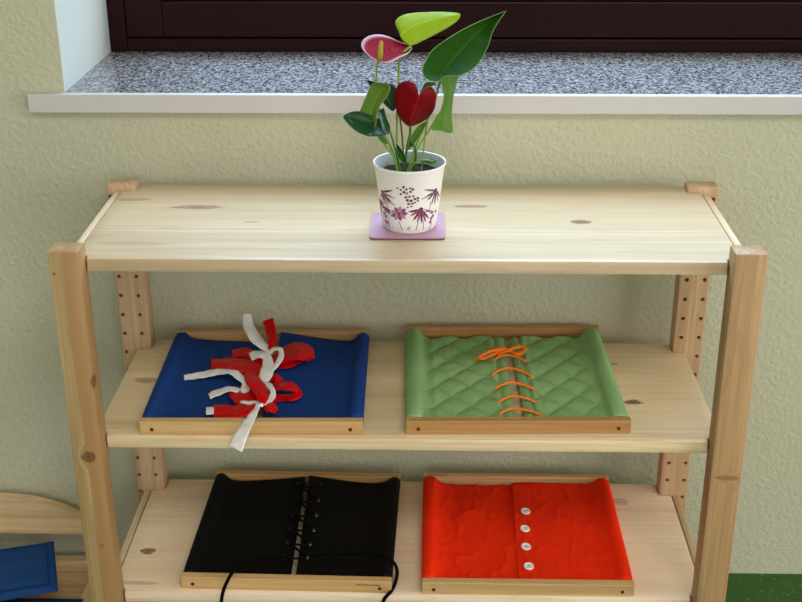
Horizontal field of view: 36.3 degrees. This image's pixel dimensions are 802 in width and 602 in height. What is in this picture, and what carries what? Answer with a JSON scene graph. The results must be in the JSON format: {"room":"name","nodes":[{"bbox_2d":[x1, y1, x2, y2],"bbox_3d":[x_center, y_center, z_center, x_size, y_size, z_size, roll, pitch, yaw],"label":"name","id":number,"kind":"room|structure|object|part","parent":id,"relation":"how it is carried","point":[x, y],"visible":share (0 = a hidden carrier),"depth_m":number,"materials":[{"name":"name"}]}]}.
{"room":"montessori classroom","nodes":[
{"label":"montessori classroom","id":0,"kind":"room"},
{"bbox_2d":[0,0,801,573],"bbox_3d":[0.218,-0.838,1.762,5.000,2.657,0.420,0,24,1],"label":"wall","id":1,"kind":"structure","parent":0,"point":[56,169],"depth_m":1.89,"materials":[{"name":"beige paint"}]},
{"bbox_2d":[27,0,801,114],"bbox_3d":[0.642,-1.004,1.631,2.366,1.451,0.365,0,24,1],"label":"window","id":2,"kind":"structure","parent":1,"relation":"in","point":[671,57],"depth_m":1.98,"materials":[{"name":"stone"}]},
{"bbox_3d":[0.640,-0.348,1.909,2.255,0.026,0.322,0,24,1],"label":"sill","id":3,"kind":"part","parent":2,"relation":"part of","materials":[{"name":"stone"}]},
{"bbox_3d":[0.642,-1.075,1.760,2.255,1.424,0.073,0,24,1],"label":"frame","id":4,"kind":"part","parent":2,"relation":"part of","materials":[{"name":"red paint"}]},
{"bbox_3d":[0.197,-1.069,1.759,1.304,1.368,0.052,0,24,1],"label":"sash","id":5,"kind":"part","parent":2,"relation":"part of","materials":[{"name":"red paint"}]},
{"bbox_2d":[125,573,801,601],"bbox_3d":[0.176,1.174,0.601,5.000,0.100,4.160,0,24,1],"label":"floor","id":6,"kind":"structure","parent":0,"point":[741,587],"depth_m":2.06,"materials":[{"name":"green carpet"}]},
{"bbox_2d":[0,492,91,601],"bbox_3d":[-0.838,0.497,1.828,0.665,0.163,0.543,0,24,1],"label":"wooden chair","id":7,"kind":"object","parent":6,"relation":"on","point":[19,513],"visible":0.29,"depth_m":2.04,"materials":[{"name":"brown wood"}]},
{"bbox_3d":[-0.831,0.350,2.046,0.624,0.068,0.018,0,24,1],"label":"headboard","id":8,"kind":"part","parent":7,"relation":"part of","materials":[{"name":"brown wood"}]},
{"bbox_2d":[0,598,83,601],"bbox_3d":[-0.832,0.547,1.798,0.640,0.032,0.362,0,24,1],"label":"mattress","id":9,"kind":"object","parent":7,"relation":"on","point":[17,599],"visible":0.84,"depth_m":1.95,"materials":[{"name":"blue fabric"}]},
{"bbox_2d":[0,541,57,600],"bbox_3d":[-0.702,0.445,1.939,0.300,0.034,0.113,-7,25,-15],"label":"pillow","id":10,"kind":"object","parent":9,"relation":"on","point":[28,570],"visible":1,"depth_m":1.96,"materials":[{"name":"blue fabric"}]},
{"bbox_3d":[-0.837,0.561,1.863,0.624,0.011,0.484,0,24,1],"label":"board","id":11,"kind":"part","parent":7,"relation":"part of","materials":[{"name":"brown wood"}]},
{"bbox_3d":[-0.831,0.449,2.089,0.624,0.030,0.018,0,24,1],"label":"rail","id":12,"kind":"part","parent":7,"relation":"part of","materials":[{"name":"brown wood"}]},
{"bbox_3d":[-0.515,0.558,1.845,0.020,0.028,0.498,0,24,1],"label":"rail","id":13,"kind":"part","parent":7,"relation":"part of","materials":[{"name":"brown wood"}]},
{"bbox_2d":[47,179,767,601],"bbox_3d":[0.012,0.210,1.775,0.881,0.728,0.324,0,24,1],"label":"shelving unit","id":14,"kind":"object","parent":6,"relation":"on","point":[679,231],"visible":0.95,"depth_m":1.66,"materials":[{"name":"brown wood"}]},
{"bbox_3d":[-0.412,0.266,1.653,0.039,0.726,0.034,0,24,1],"label":"post","id":15,"kind":"part","parent":14,"relation":"part of","materials":[{"name":"brown wood"}]},
{"bbox_3d":[-0.413,-0.088,1.657,0.010,0.040,0.257,0,24,1],"label":"rail","id":16,"kind":"part","parent":14,"relation":"part of","materials":[{"name":"brown wood"}]},
{"bbox_3d":[-0.411,0.374,1.859,0.010,0.040,0.257,0,24,1],"label":"rail","id":17,"kind":"part","parent":14,"relation":"part of","materials":[{"name":"brown wood"}]},
{"bbox_3d":[-0.403,0.154,1.920,0.044,0.716,0.031,0,24,1],"label":"post","id":18,"kind":"part","parent":14,"relation":"part of","materials":[{"name":"brown wood"}]},
{"bbox_2d":[139,313,369,451],"bbox_3d":[-0.198,0.102,1.715,0.298,0.066,0.355,0,24,0],"label":"frame","id":19,"kind":"object","parent":14,"relation":"on","point":[208,381],"visible":1,"depth_m":1.72,"materials":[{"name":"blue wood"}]},
{"bbox_3d":[-0.272,0.108,1.754,0.150,0.022,0.265,0,24,0],"label":"cloth panel","id":20,"kind":"part","parent":19,"relation":"part of","materials":[{"name":"blue fabric"}]},
{"bbox_3d":[-0.117,0.108,1.752,0.137,0.023,0.265,0,24,0],"label":"cloth panel","id":21,"kind":"part","parent":19,"relation":"part of","materials":[{"name":"blue fabric"}]},
{"bbox_2d":[181,470,399,601],"bbox_3d":[-0.152,0.360,1.843,0.308,0.057,0.320,1,24,2],"label":"frame","id":22,"kind":"object","parent":14,"relation":"on","point":[245,538],"visible":1,"depth_m":1.83,"materials":[{"name":"black fabric"}]},
{"bbox_3d":[-0.228,0.339,1.855,0.154,0.022,0.263,1,24,2],"label":"cloth panel","id":23,"kind":"part","parent":22,"relation":"part of","materials":[{"name":"black fabric"}]},
{"bbox_3d":[-0.080,0.341,1.849,0.147,0.022,0.263,1,24,2],"label":"cloth panel","id":24,"kind":"part","parent":22,"relation":"part of","materials":[{"name":"black fabric"}]},
{"bbox_2d":[369,212,444,239],"bbox_3d":[0.009,-0.100,1.622,0.098,0.003,0.098,0,24,1],"label":"coaster","id":25,"kind":"object","parent":14,"relation":"on","point":[378,231],"visible":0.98,"depth_m":1.59,"materials":[{"name":"pink"}]},
{"bbox_2d":[343,11,505,233],"bbox_3d":[0.039,-0.229,1.577,0.237,0.268,0.104,-7,25,-16],"label":"anthurium","id":26,"kind":"object","parent":25,"relation":"on","point":[409,183],"visible":1,"depth_m":1.56,"materials":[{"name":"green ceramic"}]},
{"bbox_3d":[-0.018,-0.231,1.560,0.030,0.153,0.010,0,24,1],"label":"stem","id":27,"kind":"part","parent":26,"relation":"part of","materials":[{"name":"green plant"}]},
{"bbox_2d":[361,34,411,62],"bbox_3d":[-0.023,-0.318,1.541,0.065,0.023,0.051,15,28,32],"label":"flower","id":28,"kind":"object","parent":26,"relation":"on","point":[382,48],"depth_m":1.54,"materials":[{"name":"pink plant"}]},
{"bbox_3d":[-0.011,-0.204,1.573,0.025,0.092,0.005,0,24,1],"label":"stem","id":29,"kind":"part","parent":26,"relation":"part of","materials":[{"name":"green plant"}]},
{"bbox_3d":[-0.018,-0.193,1.576,0.033,0.068,0.008,0,24,1],"label":"stem","id":30,"kind":"part","parent":26,"relation":"part of","materials":[{"name":"green plant"}]},
{"bbox_3d":[0.000,-0.214,1.584,0.005,0.103,0.023,-13,26,-26],"label":"stem","id":31,"kind":"part","parent":26,"relation":"part of","materials":[{"name":"green plant"}]},
{"bbox_3d":[0.003,-0.242,1.564,0.021,0.169,0.013,0,24,1],"label":"stem","id":32,"kind":"part","parent":26,"relation":"part of","materials":[{"name":"green plant"}]},
{"bbox_3d":[0.007,-0.193,1.574,0.012,0.070,0.006,11,26,25],"label":"stem","id":33,"kind":"part","parent":26,"relation":"part of","materials":[{"name":"green plant"}]},
{"bbox_2d":[373,150,445,233],"bbox_3d":[0.011,-0.141,1.601,0.095,0.088,0.095,0,24,1],"label":"pot","id":34,"kind":"object","parent":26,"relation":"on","point":[409,184],"depth_m":1.58,"materials":[{"name":"white ceramic"}]},
{"bbox_3d":[0.015,-0.185,1.581,0.011,0.051,0.006,-8,25,-17],"label":"stem","id":35,"kind":"part","parent":26,"relation":"part of","materials":[{"name":"green plant"}]},
{"bbox_2d":[394,81,435,125],"bbox_3d":[0.018,-0.248,1.543,0.053,0.064,0.025,0,24,1],"label":"flower","id":36,"kind":"object","parent":26,"relation":"on","point":[413,108],"depth_m":1.54,"materials":[{"name":"red plant"}]},
{"bbox_3d":[0.024,-0.172,1.585,0.035,0.026,0.004,0,24,0],"label":"stem","id":37,"kind":"part","parent":26,"relation":"part of","materials":[{"name":"green plant"}]},
{"bbox_3d":[0.030,-0.203,1.580,0.042,0.085,0.008,0,24,1],"label":"stem","id":38,"kind":"part","parent":26,"relation":"part of","materials":[{"name":"green plant"}]},
{"bbox_3d":[0.029,-0.222,1.568,0.046,0.129,0.005,0,24,1],"label":"stem","id":39,"kind":"part","parent":26,"relation":"part of","materials":[{"name":"green plant"}]},
{"bbox_3d":[0.032,-0.217,1.576,0.018,0.115,0.004,-13,27,-26],"label":"stem","id":40,"kind":"part","parent":26,"relation":"part of","materials":[{"name":"green plant"}]},
{"bbox_2d":[405,325,630,433],"bbox_3d":[0.156,0.103,1.758,0.299,0.028,0.304,0,24,0],"label":"frame","id":41,"kind":"object","parent":14,"relation":"on","point":[457,377],"visible":1,"depth_m":1.74,"materials":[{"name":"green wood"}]},
{"bbox_3d":[0.083,0.104,1.758,0.152,0.024,0.279,0,24,0],"label":"cloth panel","id":42,"kind":"part","parent":41,"relation":"part of","materials":[{"name":"green fabric"}]},
{"bbox_3d":[0.236,0.104,1.758,0.139,0.024,0.278,0,24,0],"label":"cloth panel","id":43,"kind":"part","parent":41,"relation":"part of","materials":[{"name":"green fabric"}]},
{"bbox_2d":[422,472,634,595],"bbox_3d":[0.181,0.343,1.842,0.298,0.025,0.293,0,24,1],"label":"frame","id":44,"kind":"object","parent":14,"relation":"on","point":[483,533],"visible":1,"depth_m":1.82,"materials":[{"name":"red fabric"}]},
{"bbox_3d":[0.111,0.342,1.844,0.158,0.024,0.267,0,24,1],"label":"cloth panel","id":45,"kind":"part","parent":44,"relation":"part of","materials":[{"name":"red fabric"}]},
{"bbox_3d":[0.249,0.343,1.841,0.161,0.023,0.267,0,24,1],"label":"cloth panel","id":46,"kind":"part","parent":44,"relation":"part of","materials":[{"name":"red fabric"}]},
{"bbox_3d":[0.434,0.380,1.839,0.010,0.040,0.257,0,24,1],"label":"rail","id":47,"kind":"part","parent":14,"relation":"part of","materials":[{"name":"brown wood"}]},
{"bbox_3d":[0.433,0.160,1.900,0.045,0.716,0.031,0,24,1],"label":"post","id":48,"kind":"part","parent":14,"relation":"part of","materials":[{"name":"brown wood"}]},
{"bbox_3d":[0.432,-0.082,1.637,0.010,0.040,0.257,0,24,1],"label":"rail","id":49,"kind":"part","parent":14,"relation":"part of","materials":[{"name":"brown wood"}]},
{"bbox_3d":[0.425,0.270,1.632,0.040,0.728,0.034,0,24,1],"label":"post","id":50,"kind":"part","parent":14,"relation":"part of","materials":[{"name":"brown wood"}]}
]}

